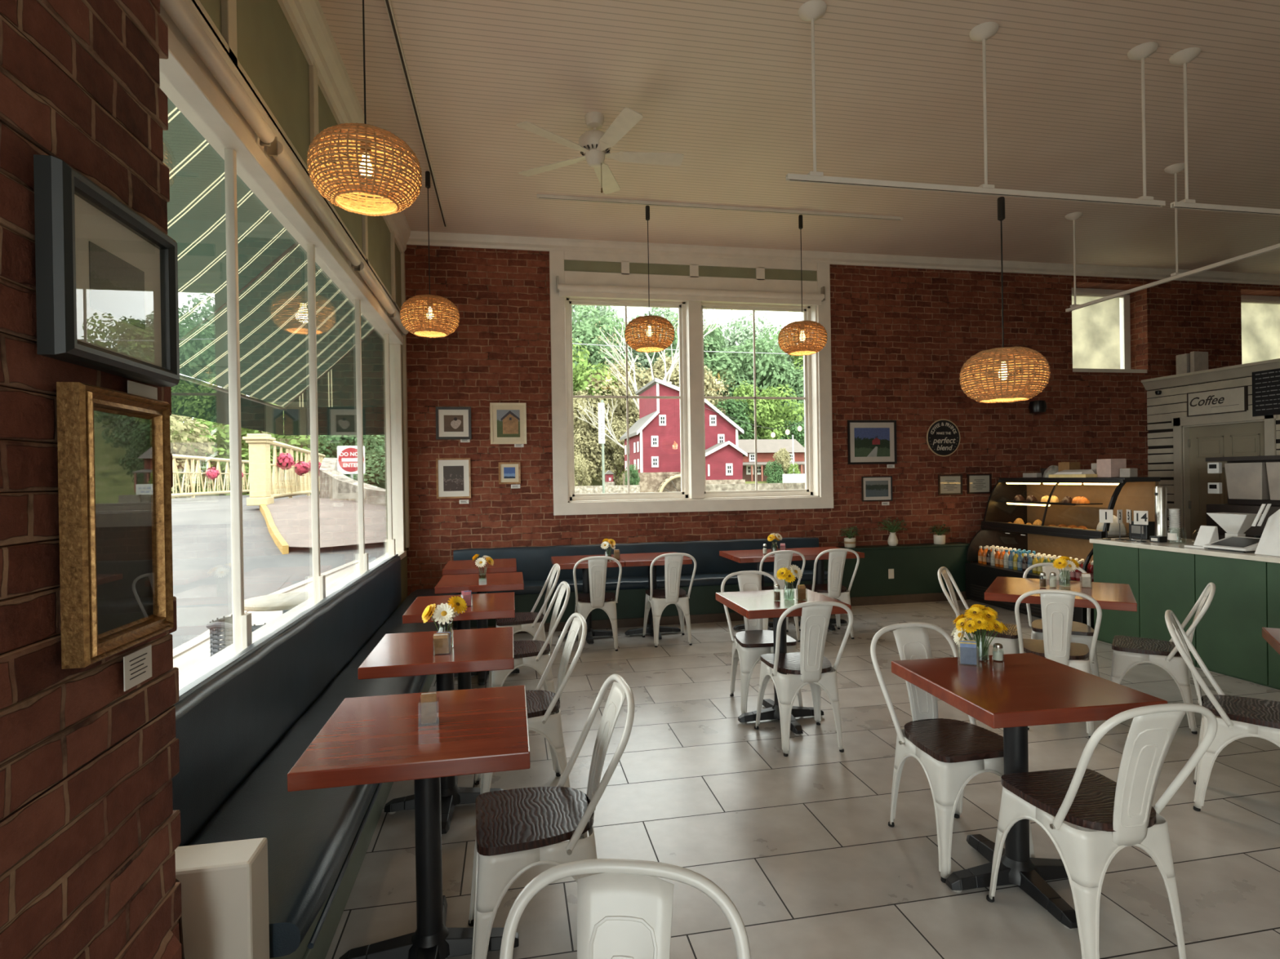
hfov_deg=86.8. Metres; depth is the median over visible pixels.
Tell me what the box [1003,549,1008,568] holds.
drink bottle
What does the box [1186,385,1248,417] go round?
coffee sign
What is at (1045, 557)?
drink bottle
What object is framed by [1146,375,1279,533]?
wall partition
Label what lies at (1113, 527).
paper bag
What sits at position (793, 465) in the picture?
leafy tree
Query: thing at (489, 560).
flower
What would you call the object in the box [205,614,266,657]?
wicker chair
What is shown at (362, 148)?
socket
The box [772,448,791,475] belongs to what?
leafy tree
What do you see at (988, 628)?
flower
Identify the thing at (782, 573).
flower
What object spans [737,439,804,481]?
house
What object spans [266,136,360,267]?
roller blind
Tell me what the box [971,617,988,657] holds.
flower
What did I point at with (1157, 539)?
box
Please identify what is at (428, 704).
packet
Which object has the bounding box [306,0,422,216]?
pendant lamp
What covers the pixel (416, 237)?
trim
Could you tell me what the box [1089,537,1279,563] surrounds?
countertop
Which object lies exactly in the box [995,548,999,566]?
drink bottle
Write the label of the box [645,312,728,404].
leafy tree
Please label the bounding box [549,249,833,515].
window
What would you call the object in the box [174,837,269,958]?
end panel
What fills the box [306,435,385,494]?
leafy tree
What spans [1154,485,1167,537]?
tube
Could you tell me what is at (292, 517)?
ground
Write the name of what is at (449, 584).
cafe table
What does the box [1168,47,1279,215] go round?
track
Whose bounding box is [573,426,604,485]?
leafy tree
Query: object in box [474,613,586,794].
cafe chair
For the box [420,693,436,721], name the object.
packet
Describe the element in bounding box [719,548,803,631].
cafe table
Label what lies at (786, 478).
print
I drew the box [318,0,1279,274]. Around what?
ceiling
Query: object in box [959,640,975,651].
packet
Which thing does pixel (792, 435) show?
flag pole
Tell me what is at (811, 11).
track
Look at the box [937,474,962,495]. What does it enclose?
framed picture
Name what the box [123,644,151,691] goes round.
card
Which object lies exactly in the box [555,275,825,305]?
roller blind
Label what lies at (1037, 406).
wall speaker
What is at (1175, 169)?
track
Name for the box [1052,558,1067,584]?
flower
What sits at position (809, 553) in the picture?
cafe table
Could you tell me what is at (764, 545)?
shaker
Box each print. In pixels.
[600,408,602,439]
[784,476,804,481]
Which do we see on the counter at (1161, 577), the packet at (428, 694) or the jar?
the jar
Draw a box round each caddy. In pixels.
[417,697,439,723]
[432,635,452,655]
[957,645,978,664]
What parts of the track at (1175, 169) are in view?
hanging rod, rail, hanging rod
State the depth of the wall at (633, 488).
52.47 m
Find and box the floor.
[324,599,1279,958]
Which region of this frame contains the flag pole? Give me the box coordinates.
[791,435,794,471]
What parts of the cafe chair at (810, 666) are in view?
leg, leg, seat, seat frame, leg, leg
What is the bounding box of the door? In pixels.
[1171,409,1277,539]
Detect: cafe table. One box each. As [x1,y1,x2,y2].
[287,685,530,958]
[357,626,514,835]
[402,592,515,689]
[435,572,524,686]
[442,558,516,574]
[551,554,624,644]
[619,551,692,640]
[715,588,851,735]
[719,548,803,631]
[777,546,864,631]
[891,653,1167,929]
[984,576,1137,612]
[1262,626,1279,654]
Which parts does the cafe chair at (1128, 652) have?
leg, seat, seat frame, leg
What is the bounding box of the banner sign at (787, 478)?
[782,473,804,489]
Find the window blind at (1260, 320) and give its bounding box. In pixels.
[1240,300,1279,364]
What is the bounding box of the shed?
[604,470,614,485]
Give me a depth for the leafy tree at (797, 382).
95.53 m
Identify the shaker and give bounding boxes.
[762,543,767,554]
[773,584,781,600]
[991,643,1004,661]
[1040,572,1045,586]
[1049,572,1057,586]
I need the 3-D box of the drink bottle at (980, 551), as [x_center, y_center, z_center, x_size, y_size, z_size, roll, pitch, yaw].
[4.094,0.902,8.130,0.063,0.208,0.062,-1,0,-11]
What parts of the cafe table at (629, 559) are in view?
post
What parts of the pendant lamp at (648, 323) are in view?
cord, lamp shade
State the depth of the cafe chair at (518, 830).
2.11 m
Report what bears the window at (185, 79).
in the wall at (269, 52)
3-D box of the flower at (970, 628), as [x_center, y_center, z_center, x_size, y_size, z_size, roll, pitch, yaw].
[1.372,0.658,2.780,0.083,0.162,0.064,-1,0,-11]
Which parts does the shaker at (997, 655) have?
lid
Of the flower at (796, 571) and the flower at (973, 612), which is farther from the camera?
the flower at (796, 571)
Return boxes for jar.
[1167,528,1177,542]
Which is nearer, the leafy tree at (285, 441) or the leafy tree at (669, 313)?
the leafy tree at (285, 441)
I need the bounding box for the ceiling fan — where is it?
[515,106,684,194]
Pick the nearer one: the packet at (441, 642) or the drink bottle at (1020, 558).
the packet at (441, 642)
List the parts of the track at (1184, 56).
hanging rod, rail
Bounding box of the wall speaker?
[1028,400,1046,413]
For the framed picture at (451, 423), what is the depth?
7.30 m
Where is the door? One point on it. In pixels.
(1254, 437)
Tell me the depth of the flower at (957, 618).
2.85 m
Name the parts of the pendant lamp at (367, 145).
lamp shade, cord, bulb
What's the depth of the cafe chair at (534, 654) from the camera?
4.28 m
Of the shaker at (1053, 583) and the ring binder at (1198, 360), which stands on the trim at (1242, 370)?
the ring binder at (1198, 360)
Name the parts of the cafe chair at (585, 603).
leg, seat frame, seat, leg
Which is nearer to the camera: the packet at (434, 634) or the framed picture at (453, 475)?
the packet at (434, 634)
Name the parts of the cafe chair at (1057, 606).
seat, seat frame, leg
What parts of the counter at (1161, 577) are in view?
panel, panel, panel, panel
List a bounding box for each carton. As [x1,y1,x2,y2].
[1022,472,1043,477]
[1057,462,1079,471]
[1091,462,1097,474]
[1096,458,1126,477]
[1120,467,1137,477]
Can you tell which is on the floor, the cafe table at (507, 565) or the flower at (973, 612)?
the cafe table at (507, 565)
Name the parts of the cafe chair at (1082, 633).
seat, seat frame, leg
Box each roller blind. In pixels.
[160,0,275,146]
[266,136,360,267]
[354,261,395,315]
[389,311,408,335]
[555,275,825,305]
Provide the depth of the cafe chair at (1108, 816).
2.09 m
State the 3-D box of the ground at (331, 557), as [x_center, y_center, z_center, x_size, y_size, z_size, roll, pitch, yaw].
[-6.377,1.103,25.237,3.100,1.238,36.030,-1,0,-11]
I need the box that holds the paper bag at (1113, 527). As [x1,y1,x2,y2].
[1096,515,1128,534]
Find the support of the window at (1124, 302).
in the wall at (902, 339)
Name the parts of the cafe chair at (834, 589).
seat, seat frame, leg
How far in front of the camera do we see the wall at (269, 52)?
3.54 m
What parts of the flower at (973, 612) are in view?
stem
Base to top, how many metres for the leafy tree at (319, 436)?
7.096 m
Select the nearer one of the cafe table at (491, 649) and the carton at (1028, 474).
the cafe table at (491, 649)
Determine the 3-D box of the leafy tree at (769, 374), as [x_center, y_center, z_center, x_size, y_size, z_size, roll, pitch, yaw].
[18.509,-12.214,99.559,12.926,20.156,12.189,-1,0,8]
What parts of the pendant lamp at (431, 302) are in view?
cord, lamp shade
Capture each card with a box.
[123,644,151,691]
[127,380,157,399]
[459,499,468,503]
[460,439,470,442]
[511,484,519,488]
[514,444,524,447]
[881,502,888,505]
[887,464,894,467]
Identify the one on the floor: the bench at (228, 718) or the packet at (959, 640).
the bench at (228, 718)
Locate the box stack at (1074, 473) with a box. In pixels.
[1048,469,1097,477]
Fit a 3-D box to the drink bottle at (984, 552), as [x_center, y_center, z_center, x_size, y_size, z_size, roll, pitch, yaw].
[4.108,0.902,8.057,0.063,0.208,0.062,-1,0,-11]
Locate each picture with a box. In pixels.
[33,154,179,386]
[56,382,173,669]
[88,240,145,328]
[435,406,471,439]
[435,457,471,498]
[489,402,526,444]
[498,462,520,484]
[847,420,897,464]
[861,475,892,501]
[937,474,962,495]
[966,473,991,493]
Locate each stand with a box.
[1099,509,1113,539]
[1115,509,1124,540]
[1124,509,1133,539]
[1125,510,1135,541]
[1133,511,1148,542]
[1184,525,1218,549]
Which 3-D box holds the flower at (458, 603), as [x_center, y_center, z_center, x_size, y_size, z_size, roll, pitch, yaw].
[-0.850,0.660,3.161,0.098,0.226,0.069,-1,0,-40]
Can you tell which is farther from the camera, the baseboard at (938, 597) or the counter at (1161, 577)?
the baseboard at (938, 597)
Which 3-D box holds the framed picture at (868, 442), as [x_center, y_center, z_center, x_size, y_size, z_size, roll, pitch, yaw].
[2.821,-0.452,8.220,0.638,0.531,0.021,-1,0,-11]
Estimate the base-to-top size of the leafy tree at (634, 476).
2.725 m
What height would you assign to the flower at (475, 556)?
0.200 m
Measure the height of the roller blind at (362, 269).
0.085 m
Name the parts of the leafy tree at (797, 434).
crown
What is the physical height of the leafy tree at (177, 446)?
6.147 m
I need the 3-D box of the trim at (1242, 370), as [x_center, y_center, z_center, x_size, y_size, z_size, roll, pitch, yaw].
[7.304,-1.252,6.261,0.305,0.135,5.560,-1,0,-11]
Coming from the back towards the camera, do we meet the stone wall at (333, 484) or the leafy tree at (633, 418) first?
the leafy tree at (633, 418)
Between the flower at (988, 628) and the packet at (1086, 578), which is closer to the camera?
the flower at (988, 628)
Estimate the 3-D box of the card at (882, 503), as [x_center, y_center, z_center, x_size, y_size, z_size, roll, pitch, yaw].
[2.998,0.293,8.263,0.100,0.042,0.003,-1,0,-11]
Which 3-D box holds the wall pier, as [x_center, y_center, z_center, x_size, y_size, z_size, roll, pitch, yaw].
[-1.065,-0.534,0.436,0.608,4.200,1.855,-1,0,-11]
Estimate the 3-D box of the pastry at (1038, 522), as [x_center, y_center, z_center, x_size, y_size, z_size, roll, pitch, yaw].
[4.571,0.503,7.780,0.105,0.090,0.145,-1,0,-11]
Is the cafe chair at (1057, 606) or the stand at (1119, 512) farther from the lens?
the stand at (1119, 512)
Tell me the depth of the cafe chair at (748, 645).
4.59 m
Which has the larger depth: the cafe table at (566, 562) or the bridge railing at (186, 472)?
the bridge railing at (186, 472)
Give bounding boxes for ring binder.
[1175,353,1190,374]
[1190,351,1208,372]
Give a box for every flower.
[422,604,439,632]
[432,603,455,631]
[447,595,467,631]
[447,610,459,631]
[472,554,482,579]
[475,557,486,575]
[483,556,493,579]
[600,541,609,554]
[607,538,615,554]
[767,534,774,549]
[775,533,782,548]
[776,567,789,598]
[783,569,795,598]
[789,564,802,598]
[951,626,967,639]
[952,615,970,639]
[953,627,977,655]
[955,617,977,653]
[963,619,979,657]
[964,612,977,645]
[965,607,984,655]
[968,604,986,648]
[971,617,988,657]
[973,604,988,631]
[980,620,995,657]
[981,606,998,657]
[981,609,996,656]
[982,620,1003,657]
[982,621,1008,657]
[982,628,996,654]
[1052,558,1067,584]
[1058,555,1070,584]
[1064,560,1076,584]
[1066,558,1079,583]
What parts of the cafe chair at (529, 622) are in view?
seat, seat frame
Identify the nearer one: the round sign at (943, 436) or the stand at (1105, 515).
the stand at (1105, 515)
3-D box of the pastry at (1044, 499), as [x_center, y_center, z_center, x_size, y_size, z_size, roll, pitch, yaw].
[4.637,0.219,7.731,0.120,0.075,0.110,-1,0,14]
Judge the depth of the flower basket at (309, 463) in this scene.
19.28 m
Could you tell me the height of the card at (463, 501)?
0.042 m
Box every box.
[1129,520,1155,539]
[1149,535,1167,542]
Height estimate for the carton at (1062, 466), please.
0.172 m
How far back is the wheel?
60.34 m
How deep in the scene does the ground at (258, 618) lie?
8.83 m
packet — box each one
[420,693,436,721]
[420,697,435,724]
[421,695,435,697]
[432,635,449,653]
[433,634,449,652]
[434,632,449,650]
[435,631,450,644]
[462,592,471,605]
[614,550,619,559]
[780,544,785,551]
[800,586,805,599]
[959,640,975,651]
[960,640,976,643]
[960,642,976,663]
[960,643,976,665]
[1082,574,1090,587]
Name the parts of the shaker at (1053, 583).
lid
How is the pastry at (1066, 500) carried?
on the display case
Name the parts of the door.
panel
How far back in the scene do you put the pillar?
13.19 m
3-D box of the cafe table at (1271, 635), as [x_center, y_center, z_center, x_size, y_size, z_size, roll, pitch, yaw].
[3.157,1.107,2.760,0.800,0.770,0.800,-1,0,34]
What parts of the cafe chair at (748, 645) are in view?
leg, leg, seat frame, seat, leg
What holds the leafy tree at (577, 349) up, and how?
on the ground at (593, 482)
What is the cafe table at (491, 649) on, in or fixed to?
on the floor
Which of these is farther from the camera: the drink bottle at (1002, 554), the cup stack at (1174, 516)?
the drink bottle at (1002, 554)
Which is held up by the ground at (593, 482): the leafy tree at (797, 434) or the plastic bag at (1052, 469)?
the leafy tree at (797, 434)
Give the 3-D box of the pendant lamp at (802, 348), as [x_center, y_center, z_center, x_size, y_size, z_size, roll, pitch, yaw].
[1.620,-1.956,6.785,0.484,1.384,0.484,-1,0,-7]
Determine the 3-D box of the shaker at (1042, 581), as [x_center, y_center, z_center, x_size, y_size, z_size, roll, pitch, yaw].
[2.707,0.674,4.548,0.044,0.100,0.044,-1,0,-11]
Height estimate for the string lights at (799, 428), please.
3.849 m
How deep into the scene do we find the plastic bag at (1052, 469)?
7.73 m
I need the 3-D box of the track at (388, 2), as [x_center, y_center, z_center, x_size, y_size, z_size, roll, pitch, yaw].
[-1.284,-2.621,3.192,0.028,0.030,7.750,-1,0,-11]
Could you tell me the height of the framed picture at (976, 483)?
0.249 m
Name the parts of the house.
porch post, porch post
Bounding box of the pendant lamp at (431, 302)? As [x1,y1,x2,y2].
[399,170,459,337]
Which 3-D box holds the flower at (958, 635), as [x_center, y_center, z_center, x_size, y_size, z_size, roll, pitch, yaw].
[1.343,0.672,2.811,0.105,0.135,0.070,-1,0,-34]
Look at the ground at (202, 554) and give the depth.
10.22 m
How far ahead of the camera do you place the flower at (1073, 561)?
4.54 m
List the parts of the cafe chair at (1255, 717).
leg, seat, seat frame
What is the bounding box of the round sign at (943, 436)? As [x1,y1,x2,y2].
[926,418,960,456]
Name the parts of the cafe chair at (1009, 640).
seat frame, seat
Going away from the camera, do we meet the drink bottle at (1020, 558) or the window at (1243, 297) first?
the drink bottle at (1020, 558)
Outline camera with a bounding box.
[1155,390,1161,395]
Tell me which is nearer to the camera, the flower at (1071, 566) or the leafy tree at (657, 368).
the flower at (1071, 566)
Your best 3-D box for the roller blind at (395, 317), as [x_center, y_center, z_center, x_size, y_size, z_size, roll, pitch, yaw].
[-2.330,-1.523,6.555,0.068,0.085,0.774,-1,0,-11]
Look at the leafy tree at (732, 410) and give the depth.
85.90 m
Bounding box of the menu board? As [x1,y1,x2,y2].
[1252,368,1279,417]
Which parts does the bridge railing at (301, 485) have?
rail post, rail, rail, rail post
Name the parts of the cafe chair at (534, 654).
seat frame, seat, leg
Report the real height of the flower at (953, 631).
0.139 m
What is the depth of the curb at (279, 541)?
11.26 m
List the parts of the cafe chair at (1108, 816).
leg, seat, leg, seat frame, leg, leg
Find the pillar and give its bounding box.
[242,433,275,506]
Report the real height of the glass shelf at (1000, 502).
0.024 m
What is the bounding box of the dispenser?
[1196,455,1279,540]
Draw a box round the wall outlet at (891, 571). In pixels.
[888,568,893,578]
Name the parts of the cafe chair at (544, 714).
leg, seat, seat frame, leg, leg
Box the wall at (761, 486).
[706,482,805,491]
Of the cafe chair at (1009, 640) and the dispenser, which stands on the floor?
the cafe chair at (1009, 640)
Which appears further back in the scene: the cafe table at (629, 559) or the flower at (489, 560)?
the cafe table at (629, 559)
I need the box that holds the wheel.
[657,473,680,492]
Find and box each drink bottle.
[977,546,982,563]
[982,546,986,564]
[986,546,991,564]
[990,547,995,565]
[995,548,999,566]
[999,549,1004,567]
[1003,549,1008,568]
[1008,550,1013,568]
[1013,551,1017,569]
[1017,551,1022,570]
[1022,553,1027,571]
[1027,554,1033,572]
[1031,555,1037,573]
[1037,555,1043,573]
[1042,556,1048,566]
[1070,569,1075,580]
[1075,561,1082,581]
[1088,561,1093,582]
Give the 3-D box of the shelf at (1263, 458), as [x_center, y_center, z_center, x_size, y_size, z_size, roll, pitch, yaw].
[5.965,-0.203,6.178,0.360,0.040,1.300,-1,0,-11]
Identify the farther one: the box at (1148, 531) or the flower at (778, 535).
the flower at (778, 535)
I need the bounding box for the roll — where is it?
[1076,525,1087,529]
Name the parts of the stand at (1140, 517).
stem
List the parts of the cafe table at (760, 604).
post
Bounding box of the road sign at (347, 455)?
[337,445,365,479]
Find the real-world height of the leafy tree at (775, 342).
17.390 m
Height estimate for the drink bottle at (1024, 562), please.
0.193 m
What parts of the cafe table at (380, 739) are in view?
post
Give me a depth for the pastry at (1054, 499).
7.59 m
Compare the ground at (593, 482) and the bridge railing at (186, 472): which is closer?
the bridge railing at (186, 472)
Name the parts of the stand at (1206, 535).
foot plate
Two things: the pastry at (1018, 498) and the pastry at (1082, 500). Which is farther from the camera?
the pastry at (1018, 498)
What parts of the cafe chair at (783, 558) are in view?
leg, seat, leg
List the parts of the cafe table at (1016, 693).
post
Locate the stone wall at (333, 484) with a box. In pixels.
[319,457,386,506]
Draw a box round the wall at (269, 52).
[185,0,408,846]
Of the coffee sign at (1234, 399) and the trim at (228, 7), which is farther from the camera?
the coffee sign at (1234, 399)
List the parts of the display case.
frame, frame, panel, panel, frame, panel, frame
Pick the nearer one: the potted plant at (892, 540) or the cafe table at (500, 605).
the cafe table at (500, 605)
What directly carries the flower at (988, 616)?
in the flower vase
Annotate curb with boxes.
[173,560,359,658]
[259,504,288,554]
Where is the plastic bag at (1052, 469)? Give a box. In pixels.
[1043,465,1057,477]
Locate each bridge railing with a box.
[171,453,249,497]
[270,440,325,498]
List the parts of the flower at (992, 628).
stem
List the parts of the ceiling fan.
blade, blade, blade arm, blade arm, pull chain, blade arm, blade, blade arm, blade, blade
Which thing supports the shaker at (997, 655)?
on the cafe table at (1016, 693)
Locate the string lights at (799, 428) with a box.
[705,408,803,437]
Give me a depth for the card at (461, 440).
7.33 m
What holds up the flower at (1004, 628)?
in the flower vase
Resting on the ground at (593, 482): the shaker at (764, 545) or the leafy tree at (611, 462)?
the leafy tree at (611, 462)
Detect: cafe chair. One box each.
[467,674,634,958]
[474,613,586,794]
[488,581,569,693]
[495,563,559,641]
[499,858,751,958]
[573,555,622,653]
[642,552,696,647]
[720,570,803,714]
[754,600,853,756]
[759,550,805,642]
[799,548,859,639]
[870,622,1035,883]
[937,566,1019,657]
[986,703,1217,958]
[1014,589,1102,738]
[1022,562,1099,676]
[1106,582,1215,734]
[1164,609,1279,811]
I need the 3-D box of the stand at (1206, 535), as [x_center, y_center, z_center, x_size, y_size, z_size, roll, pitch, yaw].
[4.475,0.456,5.374,0.189,0.170,0.160,-1,0,-11]
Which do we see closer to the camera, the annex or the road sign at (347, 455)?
the road sign at (347, 455)
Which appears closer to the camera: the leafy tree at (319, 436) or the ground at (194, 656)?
the ground at (194, 656)
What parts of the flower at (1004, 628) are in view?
stem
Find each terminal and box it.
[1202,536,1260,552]
[1206,512,1262,537]
[1251,503,1279,556]
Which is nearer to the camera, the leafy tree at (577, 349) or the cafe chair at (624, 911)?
the cafe chair at (624, 911)
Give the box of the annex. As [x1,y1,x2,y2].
[705,440,747,484]
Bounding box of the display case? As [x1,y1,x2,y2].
[965,476,1159,629]
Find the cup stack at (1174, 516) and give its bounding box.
[1168,508,1180,542]
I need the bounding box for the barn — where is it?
[619,377,743,493]
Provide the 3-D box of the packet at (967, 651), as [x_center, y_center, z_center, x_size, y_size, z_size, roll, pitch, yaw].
[1.329,0.706,2.739,0.059,0.082,0.003,-1,0,21]
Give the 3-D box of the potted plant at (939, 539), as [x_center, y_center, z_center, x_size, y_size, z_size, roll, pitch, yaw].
[3.671,0.664,8.284,0.270,0.247,0.232,-1,0,-11]
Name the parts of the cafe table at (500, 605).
post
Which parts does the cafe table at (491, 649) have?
post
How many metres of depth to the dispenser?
6.46 m
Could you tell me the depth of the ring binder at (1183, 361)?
8.42 m
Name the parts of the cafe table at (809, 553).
post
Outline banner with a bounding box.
[598,400,604,493]
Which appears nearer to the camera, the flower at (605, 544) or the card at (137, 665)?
the card at (137, 665)
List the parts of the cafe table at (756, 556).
post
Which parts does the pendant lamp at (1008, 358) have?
cord, bulb, lamp shade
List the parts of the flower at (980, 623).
stem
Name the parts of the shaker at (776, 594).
lid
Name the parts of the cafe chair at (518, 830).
leg, leg, seat, seat frame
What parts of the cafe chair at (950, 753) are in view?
leg, leg, seat frame, seat, leg, leg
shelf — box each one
[998,500,1102,506]
[1205,455,1279,462]
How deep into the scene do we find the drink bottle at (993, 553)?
7.90 m
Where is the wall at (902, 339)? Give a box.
[404,244,1279,624]
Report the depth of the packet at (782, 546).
6.80 m
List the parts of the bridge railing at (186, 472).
rail post, rail, rail, rail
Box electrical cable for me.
[175,878,184,958]
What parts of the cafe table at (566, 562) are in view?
post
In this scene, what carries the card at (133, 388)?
attached to the wall pier
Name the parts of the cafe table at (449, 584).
post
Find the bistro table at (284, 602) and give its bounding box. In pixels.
[244,591,313,613]
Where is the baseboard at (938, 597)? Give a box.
[849,591,966,606]
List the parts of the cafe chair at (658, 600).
leg, leg, seat, seat frame, leg, leg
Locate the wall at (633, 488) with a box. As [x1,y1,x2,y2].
[574,484,639,493]
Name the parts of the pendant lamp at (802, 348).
cord, lamp shade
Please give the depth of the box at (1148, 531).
6.07 m
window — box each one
[159,0,406,690]
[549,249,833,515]
[1071,287,1146,373]
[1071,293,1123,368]
[1240,294,1279,301]
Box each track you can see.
[384,0,447,227]
[536,194,903,220]
[786,0,1165,207]
[1064,162,1279,311]
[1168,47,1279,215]
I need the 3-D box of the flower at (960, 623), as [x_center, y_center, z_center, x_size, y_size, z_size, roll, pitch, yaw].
[1.353,0.656,2.813,0.088,0.165,0.063,-1,0,-35]
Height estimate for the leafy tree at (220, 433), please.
6.776 m
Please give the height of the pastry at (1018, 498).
0.075 m
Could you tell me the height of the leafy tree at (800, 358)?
16.926 m
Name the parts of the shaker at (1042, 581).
lid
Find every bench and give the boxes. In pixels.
[171,554,459,958]
[453,537,835,634]
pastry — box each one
[1013,494,1024,501]
[1013,518,1024,524]
[1025,494,1037,501]
[1032,519,1042,525]
[1040,495,1048,502]
[1047,495,1058,502]
[1061,496,1072,502]
[1071,496,1079,503]
[1076,496,1089,503]
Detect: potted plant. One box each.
[839,523,859,547]
[877,516,907,546]
[928,524,950,544]
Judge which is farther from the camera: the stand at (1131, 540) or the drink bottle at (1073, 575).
the drink bottle at (1073, 575)
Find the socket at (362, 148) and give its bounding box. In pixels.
[360,139,371,154]
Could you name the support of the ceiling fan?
hanging from the ceiling
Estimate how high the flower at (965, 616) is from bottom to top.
0.199 m
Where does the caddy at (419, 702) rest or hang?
on the cafe table at (380, 739)
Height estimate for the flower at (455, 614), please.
0.173 m
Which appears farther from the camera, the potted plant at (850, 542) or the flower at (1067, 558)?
the potted plant at (850, 542)
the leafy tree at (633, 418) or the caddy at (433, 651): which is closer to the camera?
the caddy at (433, 651)
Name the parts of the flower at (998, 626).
stem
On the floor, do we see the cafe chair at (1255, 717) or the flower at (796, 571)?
the cafe chair at (1255, 717)
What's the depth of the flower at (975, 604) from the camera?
2.84 m
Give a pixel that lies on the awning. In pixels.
(273, 268)
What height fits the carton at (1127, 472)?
0.092 m
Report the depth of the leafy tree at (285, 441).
32.26 m
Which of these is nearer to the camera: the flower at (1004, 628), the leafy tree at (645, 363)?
the flower at (1004, 628)
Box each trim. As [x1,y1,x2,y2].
[191,0,409,547]
[277,0,410,253]
[406,231,1279,285]
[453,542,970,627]
[1141,358,1279,390]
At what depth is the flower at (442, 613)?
3.11 m
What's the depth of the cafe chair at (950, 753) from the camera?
2.78 m
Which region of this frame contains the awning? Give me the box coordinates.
[162,97,384,435]
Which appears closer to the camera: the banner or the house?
the banner
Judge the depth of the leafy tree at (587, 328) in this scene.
94.33 m
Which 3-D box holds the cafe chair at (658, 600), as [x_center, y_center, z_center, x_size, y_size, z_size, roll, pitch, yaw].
[0.270,1.096,6.360,0.434,0.865,0.535,-1,0,-11]
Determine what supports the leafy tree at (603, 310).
on the ground at (593, 482)
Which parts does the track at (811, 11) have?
hanging rod, rail, hanging rod, hanging rod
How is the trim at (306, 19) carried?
attached to the wall at (269, 52)
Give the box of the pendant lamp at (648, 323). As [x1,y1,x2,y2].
[624,205,675,352]
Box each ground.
[169,494,319,648]
[173,635,222,675]
[222,562,369,631]
[266,494,386,547]
[277,542,386,591]
[579,406,804,486]
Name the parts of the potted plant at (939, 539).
pot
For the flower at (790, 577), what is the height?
0.178 m
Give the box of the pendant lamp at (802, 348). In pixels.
[777,214,827,355]
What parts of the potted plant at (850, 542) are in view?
pot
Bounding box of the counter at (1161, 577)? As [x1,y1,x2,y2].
[1089,537,1279,689]
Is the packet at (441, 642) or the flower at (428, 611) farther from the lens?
the flower at (428, 611)
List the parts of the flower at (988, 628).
stem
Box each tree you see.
[169,383,301,493]
[169,413,216,498]
[178,402,322,495]
[257,411,324,475]
[299,435,385,475]
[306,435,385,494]
[348,435,386,488]
[571,304,618,368]
[571,305,637,407]
[571,311,594,375]
[572,338,618,429]
[573,309,732,448]
[573,368,637,466]
[573,390,617,479]
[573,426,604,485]
[573,453,591,486]
[590,315,657,384]
[590,418,629,485]
[603,359,663,428]
[624,464,640,485]
[628,307,678,365]
[644,352,679,386]
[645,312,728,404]
[703,337,752,407]
[703,365,728,417]
[706,311,774,392]
[711,395,760,439]
[723,324,804,439]
[731,380,777,439]
[748,383,804,439]
[763,459,786,483]
[768,328,803,370]
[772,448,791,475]
[777,368,804,446]
[779,419,804,483]
[785,462,800,483]
[786,340,804,417]
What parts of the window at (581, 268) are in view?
sash, transom panel, sash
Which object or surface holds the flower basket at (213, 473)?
attached to the bridge railing at (186, 472)
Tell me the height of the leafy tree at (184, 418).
8.537 m
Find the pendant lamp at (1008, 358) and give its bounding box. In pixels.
[959,196,1050,403]
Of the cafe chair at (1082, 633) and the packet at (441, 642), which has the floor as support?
the cafe chair at (1082, 633)
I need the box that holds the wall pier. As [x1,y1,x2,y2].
[0,0,182,958]
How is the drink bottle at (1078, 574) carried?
on the display case
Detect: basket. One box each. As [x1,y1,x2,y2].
[204,467,220,479]
[275,453,294,470]
[294,460,309,475]
[307,460,321,471]
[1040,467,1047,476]
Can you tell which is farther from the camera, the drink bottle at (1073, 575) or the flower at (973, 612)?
the drink bottle at (1073, 575)

